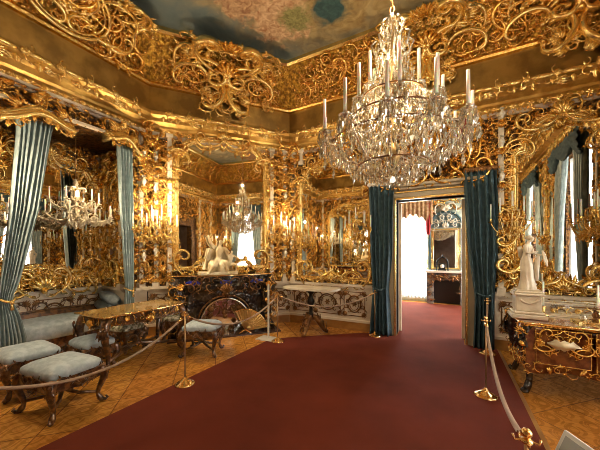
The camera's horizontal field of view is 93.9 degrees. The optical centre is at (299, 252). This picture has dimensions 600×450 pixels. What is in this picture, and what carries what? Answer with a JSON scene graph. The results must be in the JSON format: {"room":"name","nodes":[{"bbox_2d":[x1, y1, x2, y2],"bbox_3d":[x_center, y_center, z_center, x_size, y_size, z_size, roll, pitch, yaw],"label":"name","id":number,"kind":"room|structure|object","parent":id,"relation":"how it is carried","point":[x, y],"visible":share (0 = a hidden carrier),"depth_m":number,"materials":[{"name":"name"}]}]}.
{"room":"historic interior","nodes":[
{"label":"historic interior","id":0,"kind":"room"},
{"bbox_2d":[0,106,124,312],"bbox_3d":[-4.072,-0.300,4.698,1.083,3.800,2.167,0,0,28],"label":"wall","id":1,"kind":"structure","parent":0,"point":[90,147],"depth_m":5.24,"materials":[{"name":"brown metal"}]},
{"bbox_2d":[0,133,103,294],"bbox_3d":[-4.323,-0.609,4.806,0.213,2.707,2.155,0,0,28],"label":"wall mirror","id":2,"kind":"object","parent":1,"relation":"attached to","point":[51,244],"visible":0.49,"depth_m":4.98,"materials":[{"name":"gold metal"}]},
{"bbox_2d":[14,263,97,299],"bbox_3d":[-4.316,0.506,4.720,0.219,0.669,1.690,0,0,28],"label":"gilded crest","id":3,"kind":"object","parent":1,"relation":"attached to","point":[45,282],"visible":0.84,"depth_m":4.77,"materials":[{"name":"brown"}]},
{"bbox_2d":[37,128,113,229],"bbox_3d":[-3.638,-1.198,4.537,1.033,1.635,1.085,0,0,-30],"label":"chandelier","id":4,"kind":"object","parent":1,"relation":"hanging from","point":[73,218],"visible":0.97,"depth_m":4.47,"materials":[{"name":"beige paint"}]},
{"bbox_2d":[84,211,110,249],"bbox_3d":[-3.834,-0.420,5.426,0.298,0.760,0.596,0,0,28],"label":"wall sconce","id":5,"kind":"object","parent":1,"relation":"attached to","point":[98,240],"visible":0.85,"depth_m":5.40,"materials":[{"name":"brown"}]},
{"bbox_2d":[96,150,124,289],"bbox_3d":[-3.702,-0.604,5.391,1.262,2.692,0.213,0,0,28],"label":"wall mirror","id":6,"kind":"object","parent":1,"relation":"attached to","point":[111,269],"visible":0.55,"depth_m":5.44,"materials":[{"name":"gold metal"}]},
{"bbox_2d":[0,0,151,337],"bbox_3d":[-3.622,-1.210,3.742,0.960,5.620,3.773,0,0,28],"label":"wall","id":7,"kind":"structure","parent":0,"point":[87,123],"depth_m":4.47,"materials":[{"name":"gold leaf"},{"name":"cream lacquer"}]},
{"bbox_2d":[0,90,77,137],"bbox_3d":[-3.635,-1.927,3.913,0.295,0.644,0.895,0,0,28],"label":"pelmet","id":8,"kind":"object","parent":7,"relation":"attached to","point":[18,111],"visible":1,"depth_m":3.82,"materials":[{"name":"gold wood"}]},
{"bbox_2d":[101,117,143,160],"bbox_3d":[-3.087,-1.998,4.936,0.294,0.640,0.682,0,0,28],"label":"pelmet","id":9,"kind":"object","parent":7,"relation":"attached to","point":[118,135],"visible":1,"depth_m":4.85,"materials":[{"name":"gold wood"}]},
{"bbox_2d":[116,144,134,341],"bbox_3d":[-3.117,-0.160,5.027,0.171,3.480,0.322,0,0,39],"label":"curtain","id":10,"kind":"object","parent":9,"relation":"hanging from","point":[124,154],"visible":0.77,"depth_m":5.01,"materials":[{"name":"blue fabric"}]},
{"bbox_2d":[136,120,163,192],"bbox_3d":[-2.877,-1.887,5.324,0.512,1.485,0.284,0,0,-44],"label":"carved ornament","id":11,"kind":"object","parent":7,"relation":"attached to","point":[147,167],"visible":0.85,"depth_m":5.30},
{"bbox_2d":[145,38,291,335],"bbox_3d":[-1.511,-1.210,5.824,3.150,5.620,0.899,0,0,-22],"label":"wall","id":12,"kind":"structure","parent":0,"point":[158,274],"depth_m":5.61,"materials":[{"name":"brown metal"}]},
{"bbox_2d":[131,205,160,246],"bbox_3d":[-2.816,-0.490,5.186,0.298,0.760,0.596,0,0,28],"label":"wall sconce","id":13,"kind":"object","parent":12,"relation":"attached to","point":[143,219],"visible":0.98,"depth_m":5.17,"materials":[{"name":"brown"}]},
{"bbox_2d":[145,205,178,245],"bbox_3d":[-2.620,-0.520,5.321,0.596,0.760,0.298,0,0,-22],"label":"wall sconce","id":14,"kind":"object","parent":12,"relation":"attached to","point":[162,219],"visible":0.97,"depth_m":5.37,"materials":[{"name":"brown"}]},
{"bbox_2d":[161,131,276,274],"bbox_3d":[-1.600,-1.023,5.893,2.439,3.218,0.228,0,0,-21],"label":"wall mirror","id":15,"kind":"object","parent":12,"relation":"attached to","point":[221,195],"visible":0.78,"depth_m":5.92,"materials":[{"name":"gold metal"}]},
{"bbox_2d":[166,30,279,119],"bbox_3d":[-1.380,-3.316,5.383,2.194,1.171,0.981,0,0,-22],"label":"cartouche","id":16,"kind":"object","parent":12,"relation":"attached to","point":[193,49],"visible":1,"depth_m":5.47,"materials":[{"name":"brown"}]},
{"bbox_2d":[266,212,291,245],"bbox_3d":[-0.453,-0.520,6.204,0.596,0.760,0.298,0,0,-22],"label":"wall sconce","id":17,"kind":"object","parent":12,"relation":"attached to","point":[279,239],"visible":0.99,"depth_m":6.25,"materials":[{"name":"brown"}]},
{"bbox_2d":[129,0,433,59],"bbox_3d":[0.025,-4.070,3.220,9.000,0.100,6.300,0,0,28],"label":"ceiling","id":18,"kind":"structure","parent":0,"point":[286,29],"depth_m":4.80,"materials":[{"name":"paint"}]},
{"bbox_2d":[317,0,482,187],"bbox_3d":[0.906,-2.377,2.748,1.507,3.275,1.509,0,0,28],"label":"crystal chandelier","id":19,"kind":"object","parent":18,"relation":"hanging from","point":[388,109],"visible":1,"depth_m":2.51,"materials":[{"name":"glass"}]},
{"bbox_2d":[323,99,325,127],"bbox_3d":[0.235,-1.310,2.645,0.031,0.280,0.032,0,0,28],"label":"candle","id":20,"kind":"object","parent":19,"relation":"on","point":[324,100],"depth_m":2.63,"materials":[{"name":"beige wax"}]},
{"bbox_2d":[343,77,346,109],"bbox_3d":[0.376,-1.310,2.323,0.031,0.280,0.032,0,0,28],"label":"candle","id":21,"kind":"object","parent":19,"relation":"on","point":[345,79],"depth_m":2.31,"materials":[{"name":"beige wax"}]},
{"bbox_2d":[357,62,360,93],"bbox_3d":[0.525,-1.545,2.490,0.031,0.290,0.032,0,0,28],"label":"candle","id":22,"kind":"object","parent":19,"relation":"on","point":[359,63],"depth_m":2.48,"materials":[{"name":"beige wax"}]},
{"bbox_2d":[368,50,371,80],"bbox_3d":[0.673,-1.790,2.692,0.031,0.300,0.032,0,0,28],"label":"candle","id":23,"kind":"object","parent":19,"relation":"on","point":[369,53],"depth_m":2.68,"materials":[{"name":"beige wax"}]},
{"bbox_2d":[385,60,388,95],"bbox_3d":[0.660,-1.310,2.114,0.031,0.280,0.032,0,0,28],"label":"candle","id":24,"kind":"object","parent":19,"relation":"on","point":[387,61],"depth_m":2.10,"materials":[{"name":"beige wax"}]},
{"bbox_2d":[397,35,400,67],"bbox_3d":[0.888,-1.790,2.508,0.031,0.300,0.032,0,0,28],"label":"candle","id":25,"kind":"object","parent":19,"relation":"on","point":[398,37],"depth_m":2.50,"materials":[{"name":"beige wax"}]},
{"bbox_2d":[398,46,401,79],"bbox_3d":[0.819,-1.545,2.296,0.031,0.290,0.032,0,0,28],"label":"candle","id":26,"kind":"object","parent":19,"relation":"on","point":[400,47],"depth_m":2.29,"materials":[{"name":"beige wax"}]},
{"bbox_2d":[417,47,420,78],"bbox_3d":[1.129,-1.790,2.656,0.031,0.300,0.032,0,0,28],"label":"candle","id":27,"kind":"object","parent":19,"relation":"on","point":[418,49],"depth_m":2.65,"materials":[{"name":"beige wax"}]},
{"bbox_2d":[434,56,438,92],"bbox_3d":[1.009,-1.310,2.075,0.031,0.280,0.032,0,0,28],"label":"candle","id":28,"kind":"object","parent":19,"relation":"on","point":[436,90],"depth_m":2.06,"materials":[{"name":"beige wax"}]},
{"bbox_2d":[436,52,439,84],"bbox_3d":[1.164,-1.545,2.366,0.031,0.290,0.032,0,0,28],"label":"candle","id":29,"kind":"object","parent":19,"relation":"on","point":[437,54],"depth_m":2.36,"materials":[{"name":"beige wax"}]},
{"bbox_2d":[441,74,444,86],"bbox_3d":[1.358,-1.545,2.660,0.031,0.290,0.032,0,0,28],"label":"candle","id":30,"kind":"object","parent":19,"relation":"on","point":[442,76],"depth_m":2.65,"materials":[{"name":"beige wax"}]},
{"bbox_2d":[454,111,456,135],"bbox_3d":[1.579,-1.310,2.850,0.031,0.280,0.032,0,0,28],"label":"candle","id":31,"kind":"object","parent":19,"relation":"on","point":[455,112],"depth_m":2.84,"materials":[{"name":"beige wax"}]},
{"bbox_2d":[466,69,470,103],"bbox_3d":[1.332,-1.310,2.217,0.031,0.280,0.032,0,0,28],"label":"candle","id":32,"kind":"object","parent":19,"relation":"on","point":[468,101],"depth_m":2.21,"materials":[{"name":"beige wax"}]},
{"bbox_2d":[470,90,473,119],"bbox_3d":[1.540,-1.310,2.500,0.031,0.280,0.032,0,0,28],"label":"candle","id":33,"kind":"object","parent":19,"relation":"on","point":[472,91],"depth_m":2.49,"materials":[{"name":"beige wax"}]},
{"bbox_2d":[0,300,599,449],"bbox_3d":[0.927,1.660,4.269,10.800,0.120,13.600,0,0,28],"label":"floor","id":34,"kind":"structure","parent":0,"point":[558,404],"depth_m":3.17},
{"bbox_2d":[0,117,53,347],"bbox_3d":[-3.750,-0.140,3.836,0.170,3.440,0.582,0,0,24],"label":"curtain","id":35,"kind":"object","parent":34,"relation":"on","point":[32,140],"visible":0.86,"depth_m":3.77,"materials":[{"name":"blue fabric"}]},
{"bbox_2d":[0,340,63,403],"bbox_3d":[-3.234,1.341,3.322,0.650,0.523,0.598,0,0,31],"label":"stool","id":36,"kind":"object","parent":34,"relation":"on","point":[12,357],"visible":0.67,"depth_m":3.13,"materials":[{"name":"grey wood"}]},
{"bbox_2d":[9,351,109,426],"bbox_3d":[-2.476,1.341,2.916,0.667,0.523,0.598,0,0,21],"label":"stool","id":37,"kind":"object","parent":34,"relation":"on","point":[69,364],"visible":0.91,"depth_m":2.77,"materials":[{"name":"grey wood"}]},
{"bbox_2d":[16,296,116,346],"bbox_3d":[-4.050,1.205,4.668,0.830,0.788,1.800,0,0,28],"label":"sofa","id":38,"kind":"object","parent":34,"relation":"on","point":[53,325],"visible":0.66,"depth_m":4.48,"materials":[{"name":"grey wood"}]},
{"bbox_2d":[99,291,120,304],"bbox_3d":[-3.619,0.850,5.333,0.620,0.236,0.199,0,0,28],"label":"bolster cushion","id":39,"kind":"object","parent":38,"relation":"on","point":[109,297],"visible":1,"depth_m":5.24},
{"bbox_2d":[62,333,120,364],"bbox_3d":[-2.913,1.377,3.922,0.587,0.453,0.501,0,0,28],"label":"stool","id":40,"kind":"object","parent":34,"relation":"on","point":[87,344],"visible":0.59,"depth_m":3.78,"materials":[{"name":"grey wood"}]},
{"bbox_2d":[109,322,148,353],"bbox_3d":[-2.913,1.371,4.682,0.537,0.463,0.502,0,0,17],"label":"stool","id":41,"kind":"object","parent":34,"relation":"on","point":[120,333],"visible":0.66,"depth_m":4.50,"materials":[{"name":"brown wood"}]},
{"bbox_2d":[72,298,187,373],"bbox_3d":[-2.534,1.205,4.332,0.837,0.816,1.413,0,0,28],"label":"table","id":42,"kind":"object","parent":34,"relation":"on","point":[145,311],"visible":0.99,"depth_m":4.07,"materials":[{"name":"gold metal"}]},
{"bbox_2d":[160,313,190,339],"bbox_3d":[-2.332,1.361,5.279,0.540,0.483,0.506,0,0,-18],"label":"stool","id":43,"kind":"object","parent":34,"relation":"on","point":[167,322],"visible":0.51,"depth_m":5.06,"materials":[{"name":"brown wood"}]},
{"bbox_2d":[177,319,224,357],"bbox_3d":[-1.563,1.341,4.492,0.633,0.523,0.547,0,0,0],"label":"stool","id":44,"kind":"object","parent":34,"relation":"on","point":[195,330],"visible":0.91,"depth_m":4.28,"materials":[{"name":"brown wood"}]},
{"bbox_2d":[167,272,280,343],"bbox_3d":[-1.489,1.038,5.644,2.163,1.213,0.730,0,0,-22],"label":"fireplace","id":45,"kind":"object","parent":34,"relation":"on","point":[217,297],"visible":0.81,"depth_m":5.63,"materials":[{"name":"black stone"}]},
{"bbox_2d":[198,235,237,275],"bbox_3d":[-1.657,0.044,5.670,0.754,0.812,0.380,0,0,-28],"label":"sculpture","id":46,"kind":"object","parent":45,"relation":"on","point":[218,261],"visible":0.99,"depth_m":5.62,"materials":[{"name":"beige stone"}]},
{"bbox_2d":[170,272,270,277],"bbox_3d":[-1.548,0.453,5.765,2.036,0.035,0.440,0,0,-22],"label":"mantel shelf","id":47,"kind":"object","parent":45,"relation":"attached to","point":[265,274],"depth_m":5.63,"materials":[{"name":"brown metal"}]},
{"bbox_2d":[235,309,266,333],"bbox_3d":[-0.966,1.334,5.535,0.649,0.476,0.183,0,0,-11],"label":"screen","id":48,"kind":"object","parent":34,"relation":"on","point":[258,321],"visible":0.98,"depth_m":5.53,"materials":[{"name":"gold metal"}]},
{"bbox_2d":[256,284,275,341],"bbox_3d":[-0.603,1.090,5.202,0.360,1.020,0.260,0,0,28],"label":"post","id":49,"kind":"object","parent":34,"relation":"on","point":[264,337],"visible":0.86,"depth_m":5.18,"materials":[{"name":"beige"}]},
{"bbox_2d":[36,333,545,449],"bbox_3d":[0.328,1.593,3.013,3.630,0.013,5.620,0,0,28],"label":"carpet","id":50,"kind":"object","parent":34,"relation":"on","point":[350,391],"visible":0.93,"depth_m":2.91,"materials":[{"name":"carpet"}]},
{"bbox_2d":[174,311,194,388],"bbox_3d":[-1.393,1.145,3.391,0.243,0.885,0.236,0,0,28],"label":"barrier post","id":51,"kind":"object","parent":50,"relation":"on","point":[186,382],"visible":1,"depth_m":3.38,"materials":[{"name":"gold metal"}]},
{"bbox_2d":[0,317,182,389],"bbox_3d":[-1.859,0.932,2.523,0.036,0.332,1.910,0,0,28],"label":"rope","id":52,"kind":"object","parent":51,"relation":"hanging from","point":[181,318],"visible":1,"depth_m":2.44,"materials":[{"name":"brown"}]},
{"bbox_2d":[187,296,276,324],"bbox_3d":[-0.898,0.904,4.209,0.036,0.287,1.853,0,0,31],"label":"rope","id":53,"kind":"object","parent":51,"relation":"hanging from","point":[275,297],"visible":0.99,"depth_m":3.99,"materials":[{"name":"brown"}]},
{"bbox_2d":[271,292,283,342],"bbox_3d":[-0.402,1.145,5.027,0.243,0.885,0.236,0,0,28],"label":"barrier post","id":54,"kind":"object","parent":50,"relation":"on","point":[277,339],"visible":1,"depth_m":5.02,"materials":[{"name":"gold metal"}]},
{"bbox_2d":[279,293,372,306],"bbox_3d":[0.515,0.883,5.193,1.806,0.250,0.036,0,0,-10],"label":"rope","id":55,"kind":"object","parent":54,"relation":"hanging from","point":[280,296],"visible":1,"depth_m":5.17,"materials":[{"name":"brown"}]},
{"bbox_2d":[369,290,380,337],"bbox_3d":[1.433,1.145,5.359,0.243,0.885,0.236,0,0,28],"label":"barrier post","id":56,"kind":"object","parent":50,"relation":"on","point":[374,334],"visible":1,"depth_m":5.35,"materials":[{"name":"gold metal"}]},
{"bbox_2d":[473,316,498,400],"bbox_3d":[2.066,1.145,3.113,0.243,0.885,0.236,0,0,28],"label":"barrier post","id":57,"kind":"object","parent":50,"relation":"on","point":[485,394],"visible":0.98,"depth_m":3.10,"materials":[{"name":"gold metal"}]},
{"bbox_2d":[484,322,521,437],"bbox_3d":[1.488,0.861,2.119,0.036,0.214,2.220,0,0,30],"label":"rope","id":58,"kind":"object","parent":57,"relation":"hanging from","point":[515,425],"visible":0.88,"depth_m":1.92,"materials":[{"name":"brown"}]},
{"bbox_2d":[479,297,496,355],"bbox_3d":[2.963,1.145,4.425,0.243,0.885,0.236,0,0,28],"label":"barrier post","id":59,"kind":"object","parent":50,"relation":"on","point":[487,298],"visible":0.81,"depth_m":4.40,"materials":[{"name":"gold metal"}]},
{"bbox_2d":[511,427,541,449],"bbox_3d":[0.909,1.145,1.124,0.243,0.885,0.236,0,0,28],"label":"barrier post","id":60,"kind":"object","parent":50,"relation":"on","point":[526,433],"visible":1,"depth_m":1.11,"materials":[{"name":"gold metal"}]},
{"bbox_2d":[283,285,340,336],"bbox_3d":[0.206,1.144,5.589,1.213,0.917,0.679,0,0,28],"label":"console table","id":61,"kind":"object","parent":34,"relation":"on","point":[310,289],"visible":1,"depth_m":5.55,"materials":[{"name":"white stone"}]},
{"bbox_2d":[397,301,464,344],"bbox_3d":[3.399,1.593,6.869,6.300,0.012,4.080,0,0,28],"label":"carpet","id":62,"kind":"object","parent":34,"relation":"on","point":[428,321],"visible":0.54,"depth_m":6.39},
{"bbox_2d":[423,270,461,305],"bbox_3d":[4.568,1.075,8.761,1.315,1.050,0.400,0,0,28],"label":"chimneypiece","id":63,"kind":"object","parent":34,"relation":"on","point":[442,286],"visible":0.76,"depth_m":8.81,"materials":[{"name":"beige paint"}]},
{"bbox_2d":[436,254,448,270],"bbox_3d":[4.455,0.290,8.775,0.356,0.520,0.142,0,0,28],"label":"mantel clock","id":64,"kind":"object","parent":63,"relation":"on","point":[441,265],"visible":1,"depth_m":8.72,"materials":[{"name":"black metal"}]},
{"bbox_2d":[425,270,461,273],"bbox_3d":[4.581,0.585,8.755,1.200,0.070,0.400,0,0,28],"label":"mantel shelf","id":65,"kind":"object","parent":63,"relation":"attached to","point":[426,271],"depth_m":8.67,"materials":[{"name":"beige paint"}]},
{"bbox_2d":[498,350,550,449],"bbox_3d":[1.928,1.594,2.115,0.040,0.012,5.550,0,0,28],"label":"edging","id":66,"kind":"object","parent":34,"relation":"on","point":[541,435],"visible":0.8,"depth_m":2.86,"materials":[{"name":"red carpet textile"}]},
{"bbox_2d":[503,308,599,392],"bbox_3d":[3.227,1.192,3.247,1.333,0.849,1.030,0,0,28],"label":"commode","id":67,"kind":"object","parent":34,"relation":"on","point":[557,345],"visible":0.95,"depth_m":3.06,"materials":[{"name":"brown wood"}]},
{"bbox_2d":[507,235,547,320],"bbox_3d":[2.764,0.281,3.397,0.362,0.995,0.300,0,0,28],"label":"marble statue","id":68,"kind":"object","parent":67,"relation":"on","point":[526,298],"visible":1,"depth_m":3.34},
{"bbox_2d":[542,282,548,316],"bbox_3d":[3.025,0.568,3.484,0.120,0.420,0.117,0,0,28],"label":"candlestick","id":69,"kind":"object","parent":67,"relation":"on","point":[543,306],"visible":0.63,"depth_m":3.47,"materials":[{"name":"brown"}]},
{"bbox_2d":[544,300,599,318],"bbox_3d":[3.329,0.696,3.457,0.640,0.171,0.220,0,0,28],"label":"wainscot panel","id":70,"kind":"object","parent":67,"relation":"on","point":[552,312],"visible":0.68,"depth_m":3.43,"materials":[{"name":"beige paint"}]},
{"bbox_2d":[570,309,599,324],"bbox_3d":[3.274,0.695,3.101,0.364,0.167,0.224,0,0,28],"label":"inkstand","id":71,"kind":"object","parent":67,"relation":"on","point":[582,319],"visible":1,"depth_m":3.09,"materials":[{"name":"brown"}]},
{"bbox_2d":[570,318,599,324],"bbox_3d":[3.274,0.768,3.101,0.364,0.020,0.224,0,0,28],"label":"tray","id":72,"kind":"object","parent":71,"relation":"on","point":[578,320],"depth_m":3.10,"materials":[{"name":"brown"}]},
{"bbox_2d":[592,285,599,319],"bbox_3d":[3.475,0.578,3.265,0.120,0.400,0.117,0,0,28],"label":"candlestick","id":73,"kind":"object","parent":67,"relation":"on","point":[597,285],"visible":0.33,"depth_m":3.26,"materials":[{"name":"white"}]},
{"bbox_2d":[597,285,599,310],"bbox_3d":[3.475,0.533,3.265,0.023,0.310,0.023,0,0,-39],"label":"candle","id":74,"kind":"object","parent":73,"relation":"on","point":[597,285],"depth_m":3.26,"materials":[{"name":"beige wax"}]},
{"bbox_2d":[555,430,593,449],"bbox_3d":[1.200,1.197,1.133,0.218,0.778,0.300,0,0,3],"label":"stand","id":75,"kind":"object","parent":34,"relation":"on","point":[568,441],"visible":1,"depth_m":1.24,"materials":[{"name":"white"}]},
{"bbox_2d":[402,198,464,301],"bbox_3d":[4.528,-0.500,9.079,6.600,4.200,0.318,0,0,28],"label":"wall","id":76,"kind":"structure","parent":0,"point":[458,201],"depth_m":8.93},
{"bbox_2d":[402,215,426,298],"bbox_3d":[3.745,0.000,9.398,0.920,3.000,0.058,0,0,28],"label":"sheer curtain","id":77,"kind":"object","parent":76,"relation":"hanging from","point":[414,237],"visible":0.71,"depth_m":9.35,"materials":[{"name":"white fabric"}]},
{"bbox_2d":[399,201,432,223],"bbox_3d":[3.728,-1.301,9.303,1.220,0.758,0.089,0,0,28],"label":"swag valance","id":78,"kind":"object","parent":76,"relation":"attached to","point":[421,209],"visible":0.73,"depth_m":9.18,"materials":[{"name":"brown fabric"}]},
{"bbox_2d":[426,203,430,234],"bbox_3d":[4.167,-1.110,9.083,0.160,1.020,0.080,0,0,28],"label":"drape","id":79,"kind":"object","parent":78,"relation":"hanging from","point":[428,224],"visible":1,"depth_m":9.07,"materials":[{"name":"red fabric"}]},
{"bbox_2d":[429,202,461,269],"bbox_3d":[4.607,-0.554,8.867,0.981,2.147,0.177,0,0,28],"label":"mirror","id":80,"kind":"object","parent":76,"relation":"attached to","point":[445,241],"visible":0.99,"depth_m":8.91,"materials":[{"name":"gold metal"}]},
{"bbox_2d":[287,0,599,350],"bbox_3d":[1.858,-1.210,5.158,6.400,5.620,0.992,0,0,28],"label":"wall","id":81,"kind":"structure","parent":0,"point":[356,316],"depth_m":4.72,"materials":[{"name":"brown metal"}]},
{"bbox_2d":[275,130,304,223],"bbox_3d":[-0.269,-1.707,6.404,0.794,2.110,0.341,0,0,3],"label":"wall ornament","id":82,"kind":"object","parent":81,"relation":"attached to","point":[285,206],"visible":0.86,"depth_m":6.34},
{"bbox_2d":[114,0,469,66],"bbox_3d":[-0.024,-3.970,3.235,6.100,0.120,4.480,0,0,28],"label":"trim","id":83,"kind":"structure","parent":81,"relation":"attached to","point":[371,32],"depth_m":5.21,"materials":[{"name":"brown"}]},
{"bbox_2d":[287,218,309,252],"bbox_3d":[-0.064,-0.390,6.187,0.596,0.760,0.298,0,0,28],"label":"wall sconce","id":84,"kind":"object","parent":81,"relation":"attached to","point":[299,229],"visible":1,"depth_m":6.23,"materials":[{"name":"brown"}]},
{"bbox_2d":[291,145,376,289],"bbox_3d":[0.668,-0.730,5.952,2.211,3.079,0.213,0,0,28],"label":"wall mirror","id":85,"kind":"object","parent":81,"relation":"attached to","point":[325,202],"visible":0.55,"depth_m":6.05,"materials":[{"name":"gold metal"}]},
{"bbox_2d":[344,207,371,244],"bbox_3d":[1.135,-0.520,5.545,0.596,0.760,0.298,0,0,28],"label":"wall sconce","id":86,"kind":"object","parent":81,"relation":"attached to","point":[362,238],"visible":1,"depth_m":5.59,"materials":[{"name":"brown"}]},
{"bbox_2d":[367,183,393,336],"bbox_3d":[1.560,0.108,5.418,0.510,2.954,0.165,0,0,28],"label":"door curtain","id":87,"kind":"object","parent":81,"relation":"hanging from","point":[380,204],"visible":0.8,"depth_m":5.41,"materials":[{"name":"teal velvet"},{"name":"gilt bronze"}]},
{"bbox_2d":[382,175,482,345],"bbox_3d":[2.449,0.155,5.287,2.201,2.890,0.613,0,0,28],"label":"door frame","id":88,"kind":"structure","parent":81,"relation":"in","point":[438,190],"depth_m":5.17,"materials":[{"name":"gold paint"}]},
{"bbox_2d":[372,117,493,195],"bbox_3d":[2.290,-1.698,4.990,2.086,1.237,0.248,0,0,28],"label":"carving","id":89,"kind":"object","parent":81,"relation":"attached to","point":[457,170],"visible":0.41,"depth_m":4.85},
{"bbox_2d":[448,116,479,144],"bbox_3d":[2.841,-2.131,4.836,0.520,0.638,0.062,0,0,26],"label":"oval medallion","id":90,"kind":"object","parent":81,"relation":"attached to","point":[474,138],"visible":0.07,"depth_m":4.81,"materials":[{"name":"gold ceramic"}]},
{"bbox_2d":[463,164,498,349],"bbox_3d":[2.993,0.078,4.652,0.501,3.014,0.173,0,0,28],"label":"door curtain","id":91,"kind":"object","parent":81,"relation":"hanging from","point":[481,236],"visible":0.94,"depth_m":4.63,"materials":[{"name":"teal fabric"}]},
{"bbox_2d":[495,147,507,154],"bbox_3d":[3.265,-1.642,4.524,0.180,0.141,0.110,0,0,28],"label":"wall bracket","id":92,"kind":"object","parent":81,"relation":"attached to","point":[502,151],"visible":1,"depth_m":4.52,"materials":[{"name":"brown"}]},
{"bbox_2d":[499,135,504,146],"bbox_3d":[3.265,-1.806,4.524,0.084,0.211,0.084,0,0,28],"label":"porcelain vase","id":93,"kind":"object","parent":92,"relation":"on","point":[502,141],"visible":0.96,"depth_m":4.51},
{"bbox_2d":[496,118,507,127],"bbox_3d":[3.265,-2.092,4.524,0.180,0.141,0.110,0,0,28],"label":"wall bracket","id":94,"kind":"object","parent":81,"relation":"attached to","point":[503,123],"visible":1,"depth_m":4.51,"materials":[{"name":"brown"}]},
{"bbox_2d":[499,107,504,118],"bbox_3d":[3.265,-2.256,4.524,0.084,0.211,0.084,0,0,28],"label":"porcelain vase","id":95,"kind":"object","parent":94,"relation":"on","point":[502,113],"visible":0.98,"depth_m":4.51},
{"bbox_2d":[497,181,507,188],"bbox_3d":[3.265,-1.092,4.524,0.180,0.141,0.110,0,0,28],"label":"wall bracket","id":96,"kind":"object","parent":81,"relation":"attached to","point":[502,185],"visible":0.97,"depth_m":4.51,"materials":[{"name":"brown"}]},
{"bbox_2d":[499,169,504,180],"bbox_3d":[3.265,-1.256,4.524,0.084,0.211,0.084,0,0,28],"label":"porcelain vase","id":97,"kind":"object","parent":96,"relation":"on","point":[502,175],"visible":0.99,"depth_m":4.51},
{"bbox_2d":[495,235,522,294],"bbox_3d":[3.397,0.202,4.447,0.503,0.984,0.153,0,0,28],"label":"scroll","id":98,"kind":"object","parent":81,"relation":"attached to","point":[509,249],"visible":0.66,"depth_m":4.47,"materials":[{"name":"brown"}]},
{"bbox_2d":[488,191,534,240],"bbox_3d":[3.303,-0.570,4.382,0.596,0.760,0.298,0,0,28],"label":"wall sconce","id":99,"kind":"object","parent":81,"relation":"attached to","point":[509,209],"visible":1,"depth_m":4.42,"materials":[{"name":"gilt bronze"},{"name":"wax"}]},
{"bbox_2d":[496,92,599,304],"bbox_3d":[3.920,-0.771,4.208,1.701,3.197,0.213,0,0,28],"label":"wall mirror","id":100,"kind":"object","parent":81,"relation":"attached to","point":[559,168],"visible":0.77,"depth_m":4.27,"materials":[{"name":"gold metal"}]},
{"bbox_3d":[2.975,-1.210,1.639,0.984,5.620,6.300,0,0,28],"label":"wall","id":101,"kind":"structure","parent":0,"visible":0},
{"bbox_2d":[578,192,599,236],"bbox_3d":[4.255,-0.550,3.872,0.596,0.760,0.298,0,0,28],"label":"wall sconce","id":102,"kind":"object","parent":101,"relation":"attached to","point":[591,230],"visible":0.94,"depth_m":4.01,"materials":[{"name":"brown"}]},
{"bbox_2d":[593,192,595,208],"bbox_3d":[4.098,-0.730,3.896,0.022,0.240,0.022,0,0,28],"label":"candle","id":103,"kind":"object","parent":102,"relation":"on","point":[594,199],"depth_m":3.89,"materials":[{"name":"beige wax"}]},
{"bbox_2d":[594,189,599,224],"bbox_3d":[4.058,-0.470,3.668,0.298,0.760,0.596,0,0,28],"label":"wall sconce","id":104,"kind":"object","parent":101,"relation":"attached to","point":[598,197],"visible":1,"depth_m":3.72,"materials":[{"name":"brown"}]},
{"bbox_3d":[-1.269,-1.210,0.913,7.900,5.620,0.890,0,0,28],"label":"wall","id":105,"kind":"structure","parent":0,"visible":0},
{"bbox_2d":[0,44,599,150],"bbox_3d":[-0.024,-2.550,3.235,7.300,0.420,5.680,0,0,28],"label":"crown molding","id":106,"kind":"structure","parent":105,"relation":"attached to","point":[25,69],"depth_m":4.52,"materials":[{"name":"metal"}]},
{"bbox_2d":[0,0,599,113],"bbox_3d":[-0.024,-3.225,3.235,7.000,0.090,5.380,0,0,28],"label":"rail","id":107,"kind":"object","parent":105,"relation":"attached to","point":[13,6],"visible":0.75,"depth_m":4.61,"materials":[{"name":"metal"}]},
{"bbox_2d":[0,3,599,132],"bbox_3d":[-0.024,-2.980,3.235,7.100,0.440,5.480,0,0,28],"label":"trim","id":108,"kind":"structure","parent":105,"relation":"attached to","point":[15,28],"depth_m":4.64,"materials":[{"name":"gold leaf"}]},
{"bbox_2d":[14,83,599,155],"bbox_3d":[-0.024,-2.305,3.235,7.300,0.090,5.680,0,0,28],"label":"trim","id":109,"kind":"structure","parent":105,"relation":"attached to","point":[541,105],"depth_m":4.53,"materials":[{"name":"metal"}]},
{"bbox_2d":[16,0,599,108],"bbox_3d":[-0.024,-3.595,3.235,7.000,0.670,5.380,0,0,28],"label":"ceiling molding","id":110,"kind":"structure","parent":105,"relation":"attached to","point":[155,61],"depth_m":5.26,"materials":[{"name":"metal"}]},
{"bbox_2d":[28,0,159,61],"bbox_3d":[-3.127,-3.556,3.923,0.772,0.677,2.365,0,0,28],"label":"ornament","id":111,"kind":"object","parent":110,"relation":"attached to","point":[139,25],"visible":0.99,"depth_m":4.33,"materials":[{"name":"brown"}]},
{"bbox_2d":[255,57,284,112],"bbox_3d":[-0.581,-3.443,5.781,0.569,0.861,0.742,0,0,-22],"label":"cartouche","id":112,"kind":"object","parent":110,"relation":"attached to","point":[279,65],"visible":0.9,"depth_m":5.94,"materials":[{"name":"brown"}]},
{"bbox_2d":[370,0,495,94],"bbox_3d":[2.057,-3.316,4.598,1.951,1.167,0.947,0,0,28],"label":"cartouche","id":113,"kind":"object","parent":110,"relation":"attached to","point":[465,10],"visible":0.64,"depth_m":4.58,"materials":[{"name":"gold"}]},
{"bbox_2d":[500,0,599,57],"bbox_3d":[3.786,-3.369,3.675,1.869,1.052,0.936,0,0,28],"label":"cartouche","id":114,"kind":"object","parent":110,"relation":"attached to","point":[580,23],"visible":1,"depth_m":4.00,"materials":[{"name":"gold"}]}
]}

